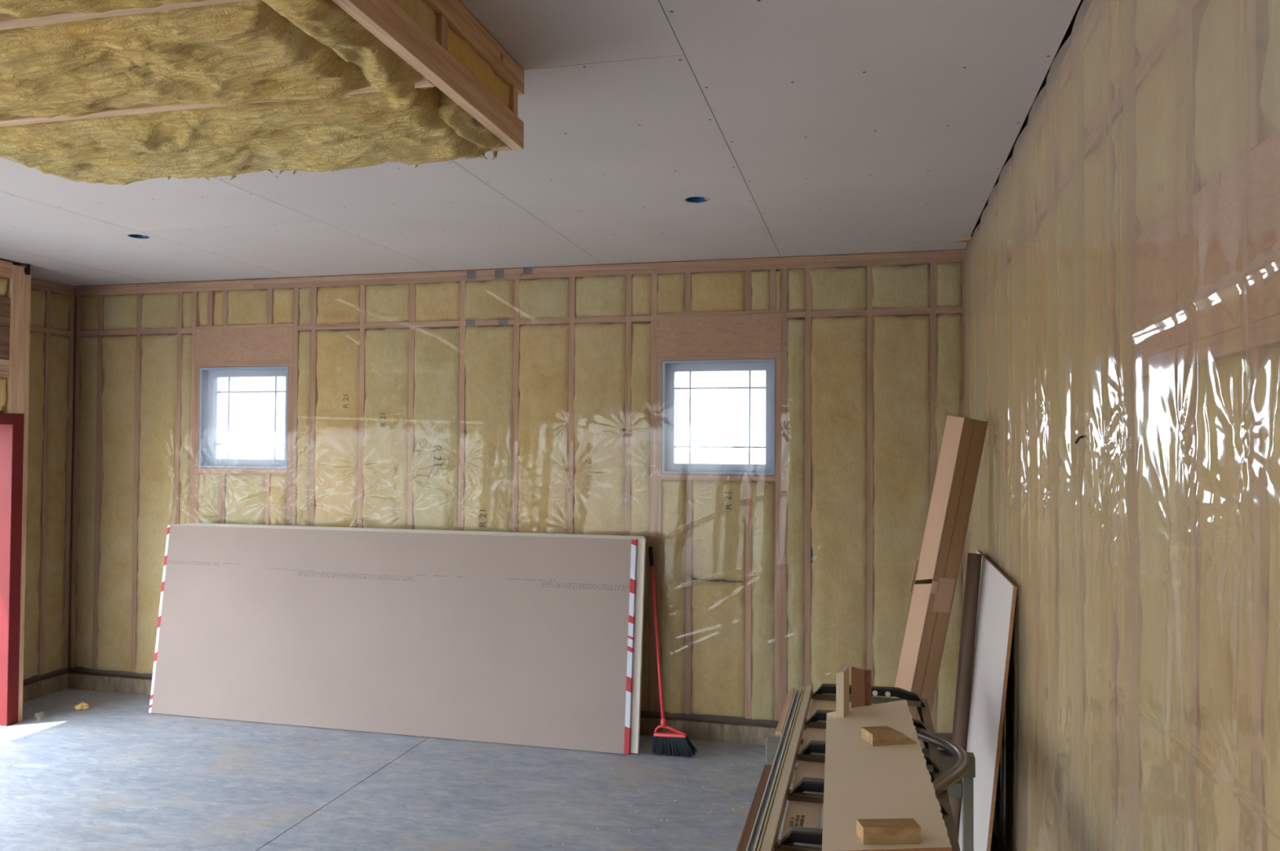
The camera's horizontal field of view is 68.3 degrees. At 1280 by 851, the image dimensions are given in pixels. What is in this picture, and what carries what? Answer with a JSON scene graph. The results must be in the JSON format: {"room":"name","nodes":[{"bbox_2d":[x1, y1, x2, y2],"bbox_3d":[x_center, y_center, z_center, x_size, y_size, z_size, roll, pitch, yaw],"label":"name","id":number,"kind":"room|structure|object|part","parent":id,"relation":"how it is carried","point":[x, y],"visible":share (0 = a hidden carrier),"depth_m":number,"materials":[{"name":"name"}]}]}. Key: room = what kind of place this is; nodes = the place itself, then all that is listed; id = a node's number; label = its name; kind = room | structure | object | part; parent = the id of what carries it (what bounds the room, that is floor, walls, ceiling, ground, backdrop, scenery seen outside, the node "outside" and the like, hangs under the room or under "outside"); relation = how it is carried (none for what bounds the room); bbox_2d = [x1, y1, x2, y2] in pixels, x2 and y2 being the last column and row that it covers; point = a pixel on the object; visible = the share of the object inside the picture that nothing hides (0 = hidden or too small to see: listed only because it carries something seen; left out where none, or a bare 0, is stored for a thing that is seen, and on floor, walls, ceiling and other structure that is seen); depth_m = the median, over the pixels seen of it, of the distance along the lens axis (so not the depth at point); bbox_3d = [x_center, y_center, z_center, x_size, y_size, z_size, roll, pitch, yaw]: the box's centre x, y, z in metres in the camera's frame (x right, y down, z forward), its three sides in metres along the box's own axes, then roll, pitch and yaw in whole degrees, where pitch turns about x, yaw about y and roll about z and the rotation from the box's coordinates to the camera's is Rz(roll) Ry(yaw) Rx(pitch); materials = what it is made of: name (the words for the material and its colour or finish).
{"room":"unfinished garage","nodes":[
{"label":"unfinished garage","id":0,"kind":"room"},
{"bbox_2d":[0,260,31,722],"bbox_3d":[-5.649,0.303,2.527,0.626,3.358,8.658,0,-1,14],"label":"wall","id":1,"kind":"structure","parent":0,"point":[15,280],"depth_m":6.59,"materials":[{"name":"brown wood"}]},
{"bbox_3d":[-5.178,-0.461,3.484,0.120,0.040,6.308,0,-1,14],"label":"header plate","id":2,"kind":"part","parent":1,"relation":"part of","materials":[{"name":"brown wood"}]},
{"bbox_3d":[-5.176,-0.420,3.483,0.124,0.039,6.308,0,-1,14],"label":"header plate","id":3,"kind":"part","parent":1,"relation":"part of","materials":[{"name":"brown wood"}]},
{"bbox_3d":[-5.176,-0.503,3.485,0.124,0.040,6.308,0,-1,14],"label":"header plate","id":4,"kind":"part","parent":1,"relation":"part of","materials":[{"name":"brown wood"}]},
{"bbox_3d":[-5.423,-1.168,2.479,0.138,0.110,8.408,0,-1,14],"label":"plate","id":5,"kind":"part","parent":1,"relation":"part of","materials":[{"name":"brown wood"}]},
{"bbox_2d":[0,413,24,726],"bbox_3d":[-5.247,0.928,3.533,0.306,2.156,6.410,0,-1,14],"label":"door","id":6,"kind":"structure","parent":1,"relation":"in","point":[11,425],"depth_m":6.55,"materials":[{"name":"red paint"}]},
{"bbox_3d":[-4.410,-0.599,6.606,0.138,1.032,0.110,0,-1,14],"label":"corner post","id":7,"kind":"part","parent":1,"relation":"part of","materials":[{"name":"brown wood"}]},
{"bbox_3d":[-4.399,0.501,6.655,0.138,3.150,0.037,0,-1,14],"label":"corner post","id":8,"kind":"part","parent":1,"relation":"part of","materials":[{"name":"brown wood"}]},
{"bbox_2d":[22,278,75,684],"bbox_3d":[-4.721,0.408,7.254,0.172,3.358,0.996,0,-1,14],"label":"wall","id":9,"kind":"structure","parent":0,"point":[52,304],"depth_m":7.38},
{"bbox_2d":[22,673,68,702],"bbox_3d":[-4.734,2.026,7.139,0.175,0.116,0.805,0,-1,14],"label":"baseboard","id":10,"kind":"structure","parent":9,"relation":"attached to","point":[43,687],"depth_m":7.30,"materials":[{"name":"wood"}]},
{"bbox_3d":[-4.746,1.949,7.161,0.138,0.038,0.839,0,-1,14],"label":"plate","id":11,"kind":"part","parent":9,"relation":"part of","materials":[{"name":"brown wood"}]},
{"bbox_3d":[-4.727,-1.073,7.224,0.138,0.038,0.839,0,-1,14],"label":"plate","id":12,"kind":"part","parent":9,"relation":"part of","materials":[{"name":"brown wood"}]},
{"bbox_3d":[-4.727,-1.112,7.225,0.138,0.038,0.839,0,-1,14],"label":"plate","id":13,"kind":"part","parent":9,"relation":"part of","materials":[{"name":"brown wood"}]},
{"bbox_2d":[0,688,991,850],"bbox_3d":[-3.006,2.035,1.397,8.300,0.120,11.800,0,-1,14],"label":"floor","id":14,"kind":"structure","parent":0,"point":[58,771],"depth_m":5.34,"materials":[{"name":"concrete"}]},
{"bbox_2d":[33,711,45,722],"bbox_3d":[-4.221,2.045,6.634,0.125,0.060,0.054,-1,-2,45],"label":"scrap","id":15,"kind":"object","parent":14,"relation":"on","point":[37,716],"visible":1,"depth_m":6.62,"materials":[{"name":"grey"}]},
{"bbox_2d":[74,702,89,710],"bbox_3d":[-4.088,2.056,6.917,0.111,0.053,0.078,0,-1,14],"label":"tuft","id":16,"kind":"object","parent":14,"relation":"on","point":[83,706],"visible":1,"depth_m":6.89,"materials":[{"name":"yellow fabric"}]},
{"bbox_2d":[148,524,637,755],"bbox_3d":[-1.786,1.413,6.502,3.585,1.347,0.194,0,-1,14],"label":"sheets","id":17,"kind":"object","parent":14,"relation":"on","point":[526,641],"visible":1,"depth_m":6.44,"materials":[{"name":"brown paper"}]},
{"bbox_2d":[173,524,645,753],"bbox_3d":[-1.743,1.414,6.525,3.615,1.346,0.191,0,-1,14],"label":"bundle","id":18,"kind":"object","parent":14,"relation":"on","point":[641,546],"visible":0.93,"depth_m":6.10,"materials":[{"name":"beige paper"}]},
{"bbox_2d":[179,524,643,538],"bbox_3d":[-1.735,1.415,6.589,3.599,1.346,0.191,0,-1,14],"label":"bundle","id":19,"kind":"object","parent":14,"relation":"on","point":[180,524],"visible":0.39,"depth_m":6.62,"materials":[{"name":"beige paper"}]},
{"bbox_2d":[188,523,637,537],"bbox_3d":[-1.725,1.417,6.686,3.572,1.346,0.191,0,-1,14],"label":"bundle","id":20,"kind":"object","parent":14,"relation":"on","point":[188,523],"visible":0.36,"depth_m":6.74,"materials":[{"name":"beige paper"}]},
{"bbox_2d":[70,724,756,846],"bbox_3d":[-1.631,2.060,5.129,4.679,0.002,2.772,0,-1,14],"label":"chips","id":21,"kind":"object","parent":14,"relation":"on","point":[114,724],"visible":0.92,"depth_m":5.18,"materials":[{"name":"beige wood"}]},
{"bbox_2d":[182,524,646,739],"bbox_3d":[-1.738,1.414,6.557,3.609,1.346,0.191,0,-1,14],"label":"bundle","id":22,"kind":"object","parent":14,"relation":"on","point":[183,525],"visible":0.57,"depth_m":6.51,"materials":[{"name":"beige paper"}]},
{"bbox_2d":[184,524,645,538],"bbox_3d":[-1.732,1.416,6.622,3.590,1.346,0.191,0,-1,14],"label":"bundle","id":23,"kind":"object","parent":14,"relation":"on","point":[184,524],"visible":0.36,"depth_m":6.67,"materials":[{"name":"beige paper"}]},
{"bbox_2d":[185,523,645,537],"bbox_3d":[-1.729,1.416,6.654,3.581,1.346,0.191,0,-1,14],"label":"bundle","id":24,"kind":"object","parent":14,"relation":"on","point":[185,523],"visible":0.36,"depth_m":6.68,"materials":[{"name":"beige paper"}]},
{"bbox_2d":[200,523,644,537],"bbox_3d":[-1.722,1.418,6.718,3.563,1.346,0.191,0,-1,14],"label":"bundle","id":25,"kind":"object","parent":14,"relation":"on","point":[201,523],"visible":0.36,"depth_m":6.75,"materials":[{"name":"beige paper"}]},
{"bbox_2d":[648,546,697,758],"bbox_3d":[0.141,1.450,6.093,0.237,1.282,0.518,1,-2,-39],"label":"broom","id":26,"kind":"object","parent":14,"relation":"on","point":[668,744],"visible":1,"depth_m":5.98,"materials":[{"name":"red plastic"}]},
{"bbox_3d":[0.113,1.416,6.166,0.024,0.991,0.331,1,-1,-15],"label":"handle","id":27,"kind":"part","parent":26,"relation":"part of","materials":[{"name":"red plastic"}]},
{"bbox_2d":[660,718,666,727],"bbox_3d":[0.151,1.892,6.006,0.039,0.058,0.041,0,-1,14],"label":"socket","id":28,"kind":"object","parent":26,"relation":"attached to","point":[663,723],"depth_m":6.00,"materials":[{"name":"red plastic"}]},
{"bbox_2d":[765,736,975,850],"bbox_3d":[0.838,1.613,3.475,0.773,0.858,0.080,0,-1,14],"label":"stand","id":29,"kind":"object","parent":14,"relation":"on","point":[964,790],"visible":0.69,"depth_m":3.38,"materials":[{"name":"metal"}]},
{"bbox_3d":[0.498,1.647,3.563,0.036,0.781,0.036,0,-1,14],"label":"leg","id":30,"kind":"part","parent":29,"relation":"part of","materials":[{"name":"grey metal"}]},
{"bbox_2d":[746,681,969,850],"bbox_3d":[0.709,1.311,2.881,0.655,0.437,2.620,0,-1,14],"label":"frame","id":31,"kind":"object","parent":29,"relation":"on","point":[764,836],"visible":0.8,"depth_m":3.17,"materials":[{"name":"metal"}]},
{"bbox_2d":[736,764,772,850],"bbox_3d":[0.285,1.190,2.616,0.024,0.060,1.340,0,-1,14],"label":"plank","id":32,"kind":"object","parent":31,"relation":"attached to","point":[745,836],"visible":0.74,"depth_m":2.85,"materials":[{"name":"brown wood"}]},
{"bbox_3d":[0.422,1.155,2.954,0.063,0.025,2.620,0,-1,14],"label":"rail","id":33,"kind":"part","parent":31,"relation":"part of","materials":[{"name":"metal"}]},
{"bbox_2d":[775,687,795,737],"bbox_3d":[0.613,1.195,3.952,0.024,0.026,0.690,0,-1,14],"label":"plank","id":34,"kind":"object","parent":31,"relation":"attached to","point":[781,724],"visible":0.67,"depth_m":3.88,"materials":[{"name":"brown wood"}]},
{"bbox_2d":[780,699,835,839],"bbox_3d":[0.548,1.168,3.057,0.101,0.009,2.280,0,-1,14],"label":"plank","id":35,"kind":"object","parent":31,"relation":"on","point":[799,814],"visible":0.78,"depth_m":3.09,"materials":[{"name":"brown"}]},
{"bbox_2d":[820,705,835,711],"bbox_3d":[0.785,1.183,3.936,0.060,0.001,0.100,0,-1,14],"label":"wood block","id":36,"kind":"object","parent":35,"relation":"on","point":[823,707],"visible":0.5,"depth_m":3.95,"materials":[{"name":"brown wood"}]},
{"bbox_2d":[822,700,951,850],"bbox_3d":[0.767,1.089,3.070,0.323,0.012,1.515,0,-1,12],"label":"board","id":37,"kind":"object","parent":31,"relation":"on","point":[863,780],"visible":0.98,"depth_m":2.84,"materials":[{"name":"beige wood"}]},
{"bbox_2d":[835,663,848,718],"bbox_3d":[0.771,1.036,3.580,0.032,0.235,0.120,0,-1,21],"label":"upright offcut","id":38,"kind":"object","parent":37,"relation":"on","point":[842,673],"visible":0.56,"depth_m":3.53,"materials":[{"name":"beige wood"}]},
{"bbox_2d":[851,666,871,708],"bbox_3d":[0.867,1.049,3.690,0.096,0.214,0.015,1,-1,-18],"label":"upright offcut","id":39,"kind":"object","parent":37,"relation":"on","point":[860,678],"visible":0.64,"depth_m":3.69,"materials":[{"name":"brown wood"}]},
{"bbox_2d":[856,818,920,844],"bbox_3d":[0.641,1.047,2.434,0.152,0.042,0.060,0,-1,-3],"label":"wood block","id":40,"kind":"object","parent":37,"relation":"on","point":[883,831],"visible":1,"depth_m":2.41,"materials":[{"name":"brown wood"}]},
{"bbox_2d":[861,725,916,746],"bbox_3d":[0.859,1.068,3.251,0.164,0.038,0.089,1,-1,-11],"label":"wood block","id":41,"kind":"object","parent":37,"relation":"on","point":[873,735],"visible":1,"depth_m":3.21,"materials":[{"name":"brown wood"}]},
{"bbox_3d":[0.921,1.164,2.832,0.030,0.007,2.620,0,-1,14],"label":"rail","id":42,"kind":"part","parent":31,"relation":"part of","materials":[{"name":"metal"}]},
{"bbox_3d":[1.020,1.157,3.232,0.218,0.042,0.785,0,-1,14],"label":"tube handle","id":43,"kind":"part","parent":31,"relation":"part of","materials":[{"name":"silver metal"}]},
{"bbox_3d":[1.180,1.648,3.396,0.036,0.781,0.036,0,-1,14],"label":"leg","id":44,"kind":"part","parent":29,"relation":"part of","materials":[{"name":"grey metal"}]},
{"bbox_2d":[892,415,987,748],"bbox_3d":[1.421,1.002,4.677,0.579,2.110,0.208,0,-1,14],"label":"cardboard box","id":45,"kind":"object","parent":14,"relation":"on","point":[963,437],"visible":0.73,"depth_m":4.63,"materials":[{"name":"brown cardboard"}]},
{"bbox_2d":[948,552,982,839],"bbox_3d":[1.605,1.355,4.694,0.221,1.433,0.067,1,-1,-22],"label":"plank","id":46,"kind":"object","parent":14,"relation":"on","point":[971,583],"visible":0.58,"depth_m":4.68,"materials":[{"name":"brown wood"}]},
{"bbox_2d":[957,550,1017,850],"bbox_3d":[1.581,1.358,4.403,0.151,1.411,1.345,0,-1,14],"label":"panel","id":47,"kind":"object","parent":14,"relation":"on","point":[997,598],"visible":0.73,"depth_m":4.08,"materials":[{"name":"white"}]},
{"bbox_2d":[67,231,977,740],"bbox_3d":[-1.229,0.420,6.834,7.246,3.358,0.175,0,-1,14],"label":"wall","id":48,"kind":"structure","parent":0,"point":[517,400],"depth_m":6.55,"materials":[{"name":"yellow"}]},
{"bbox_3d":[-3.744,-1.062,7.487,1.646,0.038,0.138,0,-1,14],"label":"plate","id":49,"kind":"part","parent":48,"relation":"part of","materials":[{"name":"brown wood"}]},
{"bbox_3d":[-3.210,-1.100,7.357,2.746,0.038,0.137,0,-1,14],"label":"plate","id":50,"kind":"part","parent":48,"relation":"part of","materials":[{"name":"brown wood"}]},
{"bbox_3d":[-3.026,0.351,7.280,0.780,0.038,0.136,0,-1,14],"label":"window sill plate","id":51,"kind":"part","parent":48,"relation":"part of","materials":[{"name":"brown wood"}]},
{"bbox_2d":[198,366,288,469],"bbox_3d":[-3.022,-0.059,7.294,0.772,0.775,0.149,0,-1,14],"label":"window","id":52,"kind":"structure","parent":48,"relation":"in","point":[210,378],"depth_m":7.33,"materials":[{"name":"grey plastic"}]},
{"bbox_3d":[-3.021,-0.473,7.297,0.856,0.045,0.136,0,-1,14],"label":"header plate","id":53,"kind":"part","parent":48,"relation":"part of","materials":[{"name":"brown wood"}]},
{"bbox_3d":[-3.020,-0.757,7.303,0.856,0.023,0.138,0,-1,14],"label":"header plate","id":54,"kind":"part","parent":48,"relation":"part of","materials":[{"name":"brown wood"}]},
{"bbox_3d":[-1.414,-1.060,6.915,3.148,0.038,0.136,0,-1,14],"label":"plate","id":55,"kind":"part","parent":48,"relation":"part of","materials":[{"name":"brown wood"}]},
{"bbox_3d":[-1.221,-0.738,6.787,0.070,0.038,0.003,0,-1,14],"label":"nail plate","id":56,"kind":"part","parent":48,"relation":"part of","materials":[{"name":"silver metal"}]},
{"bbox_3d":[-1.214,-1.083,6.793,0.070,0.057,0.003,0,-1,14],"label":"nail plate","id":57,"kind":"part","parent":48,"relation":"part of","materials":[{"name":"grey metal"}]},
{"bbox_3d":[-1.005,-1.083,6.742,0.070,0.057,0.003,0,-1,14],"label":"nail plate","id":58,"kind":"part","parent":48,"relation":"part of","materials":[{"name":"grey metal"}]},
{"bbox_3d":[-0.978,-0.738,6.728,0.070,0.038,0.003,0,-1,14],"label":"nail plate","id":59,"kind":"part","parent":48,"relation":"part of","materials":[{"name":"silver metal"}]},
{"bbox_2d":[66,672,951,750],"bbox_3d":[-1.174,2.041,6.769,6.986,0.116,0.175,0,-1,14],"label":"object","id":60,"kind":"structure","parent":48,"relation":"attached to","point":[694,730],"depth_m":6.34,"materials":[{"name":"concrete"}]},
{"bbox_3d":[-1.238,1.963,6.804,6.846,0.038,0.137,0,-1,14],"label":"plate","id":61,"kind":"part","parent":48,"relation":"part of","materials":[{"name":"brown wood"}]},
{"bbox_3d":[-0.796,-1.098,6.691,0.070,0.057,0.003,0,-1,14],"label":"nail plate","id":62,"kind":"part","parent":48,"relation":"part of","materials":[{"name":"grey metal"}]},
{"bbox_3d":[-0.322,-1.097,6.647,3.198,0.038,0.138,0,-1,14],"label":"plate","id":63,"kind":"part","parent":48,"relation":"part of","materials":[{"name":"brown wood"}]},
{"bbox_3d":[0.537,0.352,6.404,0.772,0.038,0.138,0,-1,14],"label":"window sill plate","id":64,"kind":"part","parent":48,"relation":"part of","materials":[{"name":"brown wood"}]},
{"bbox_2d":[662,359,775,475],"bbox_3d":[0.541,-0.055,6.419,0.764,0.769,0.149,0,-1,14],"label":"window","id":65,"kind":"structure","parent":48,"relation":"in","point":[670,368],"depth_m":6.42,"materials":[{"name":"grey plastic"}]},
{"bbox_3d":[0.542,-0.468,6.422,0.848,0.048,0.137,0,-1,14],"label":"header plate","id":66,"kind":"part","parent":48,"relation":"part of","materials":[{"name":"brown wood"}]},
{"bbox_3d":[0.543,-0.753,6.427,0.848,0.023,0.137,0,-1,14],"label":"header plate","id":67,"kind":"part","parent":48,"relation":"part of","materials":[{"name":"brown wood"}]},
{"bbox_3d":[1.111,-1.057,6.295,2.048,0.038,0.136,0,-1,14],"label":"plate","id":68,"kind":"part","parent":48,"relation":"part of","materials":[{"name":"brown wood"}]},
{"bbox_2d":[811,547,813,563],"bbox_3d":[1.152,0.851,6.200,0.050,0.100,0.063,0,-1,14],"label":"outlet box","id":69,"kind":"object","parent":48,"relation":"attached to","point":[811,548],"visible":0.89,"depth_m":6.18,"materials":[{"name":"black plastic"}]},
{"bbox_3d":[1.669,-1.095,6.159,0.898,0.038,0.137,0,-1,14],"label":"plate","id":70,"kind":"part","parent":48,"relation":"part of","materials":[{"name":"brown wood"}]},
{"bbox_2d":[0,0,1093,286],"bbox_3d":[-2.381,-1.322,2.246,7.698,0.240,10.200,0,-1,14],"label":"ceiling","id":71,"kind":"structure","parent":0,"point":[806,127],"depth_m":4.28,"materials":[{"name":"paint"}]},
{"bbox_2d":[127,234,149,238],"bbox_3d":[-3.057,-1.188,5.753,0.119,0.100,0.122,1,-1,-8],"label":"box","id":72,"kind":"object","parent":71,"relation":"attached to","point":[135,236],"visible":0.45,"depth_m":5.79,"materials":[{"name":"blue plastic"}]},
{"bbox_2d":[0,0,524,185],"bbox_3d":[-1.492,-1.041,2.448,1.812,0.335,1.927,0,-1,14],"label":"insulation","id":73,"kind":"object","parent":71,"relation":"hanging from","point":[124,92],"visible":1,"depth_m":2.59,"materials":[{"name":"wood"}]},
{"bbox_2d":[684,196,710,202],"bbox_3d":[0.289,-1.187,4.815,0.119,0.100,0.122,1,-1,-8],"label":"box","id":74,"kind":"object","parent":71,"relation":"attached to","point":[693,199],"visible":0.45,"depth_m":4.86,"materials":[{"name":"blue plastic"}]},
{"bbox_2d":[968,0,1279,850],"bbox_3d":[1.031,0.320,1.397,0.172,3.358,9.650,0,-1,14],"label":"wall","id":75,"kind":"structure","parent":0,"point":[1163,116],"depth_m":2.13,"materials":[{"name":"plastic"}]},
{"bbox_2d":[990,816,1006,850],"bbox_3d":[0.984,1.939,1.277,0.175,0.116,9.465,0,-1,14],"label":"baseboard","id":76,"kind":"structure","parent":75,"relation":"attached to","point":[997,842],"depth_m":4.47,"materials":[{"name":"concrete"}]},
{"bbox_3d":[1.016,1.862,1.341,0.138,0.038,9.400,0,-1,14],"label":"plate","id":77,"kind":"part","parent":75,"relation":"part of","materials":[{"name":"brown wood"}]},
{"bbox_3d":[1.035,-1.198,1.404,0.138,0.038,9.400,0,-1,14],"label":"plate","id":78,"kind":"part","parent":75,"relation":"part of","materials":[{"name":"brown wood"}]},
{"bbox_3d":[1.035,-1.160,1.404,0.138,0.038,9.400,0,-1,14],"label":"plate","id":79,"kind":"part","parent":75,"relation":"part of","materials":[{"name":"brown wood"}]},
{"bbox_2d":[964,102,1275,850],"bbox_3d":[1.409,0.375,3.373,0.030,3.064,5.270,0,-1,14],"label":"plastic sheet","id":80,"kind":"object","parent":75,"relation":"attached to","point":[1119,462],"visible":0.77,"depth_m":3.94,"materials":[{"name":"clear plastic"}]},
{"bbox_2d":[1075,435,1087,444],"bbox_3d":[1.215,0.038,2.607,0.055,0.026,0.018,1,-1,-33],"label":"nail","id":81,"kind":"object","parent":80,"relation":"attached to","point":[1083,436],"visible":1,"depth_m":2.61,"materials":[{"name":"black metal"}]},
{"bbox_3d":[1.056,-0.147,1.493,0.138,0.040,1.428,0,-1,14],"label":"header plate","id":82,"kind":"part","parent":75,"relation":"part of","materials":[{"name":"brown wood"}]},
{"label":"outside","id":83,"kind":"structure","parent":0,"visible":0},
{"bbox_2d":[218,448,765,464],"bbox_3d":[2.067,2.370,5.912,600.000,0.260,600.000,0,-1,14],"label":"ground","id":84,"kind":"structure","parent":83,"point":[736,458],"depth_m":166.21,"materials":[{"name":"white"}]},
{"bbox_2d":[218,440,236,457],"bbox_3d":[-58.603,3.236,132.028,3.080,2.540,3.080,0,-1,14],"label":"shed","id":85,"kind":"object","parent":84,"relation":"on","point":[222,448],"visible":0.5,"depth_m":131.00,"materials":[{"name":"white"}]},
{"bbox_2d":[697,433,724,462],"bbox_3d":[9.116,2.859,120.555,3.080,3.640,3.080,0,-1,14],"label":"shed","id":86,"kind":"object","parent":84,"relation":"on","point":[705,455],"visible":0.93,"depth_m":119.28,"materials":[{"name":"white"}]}
]}

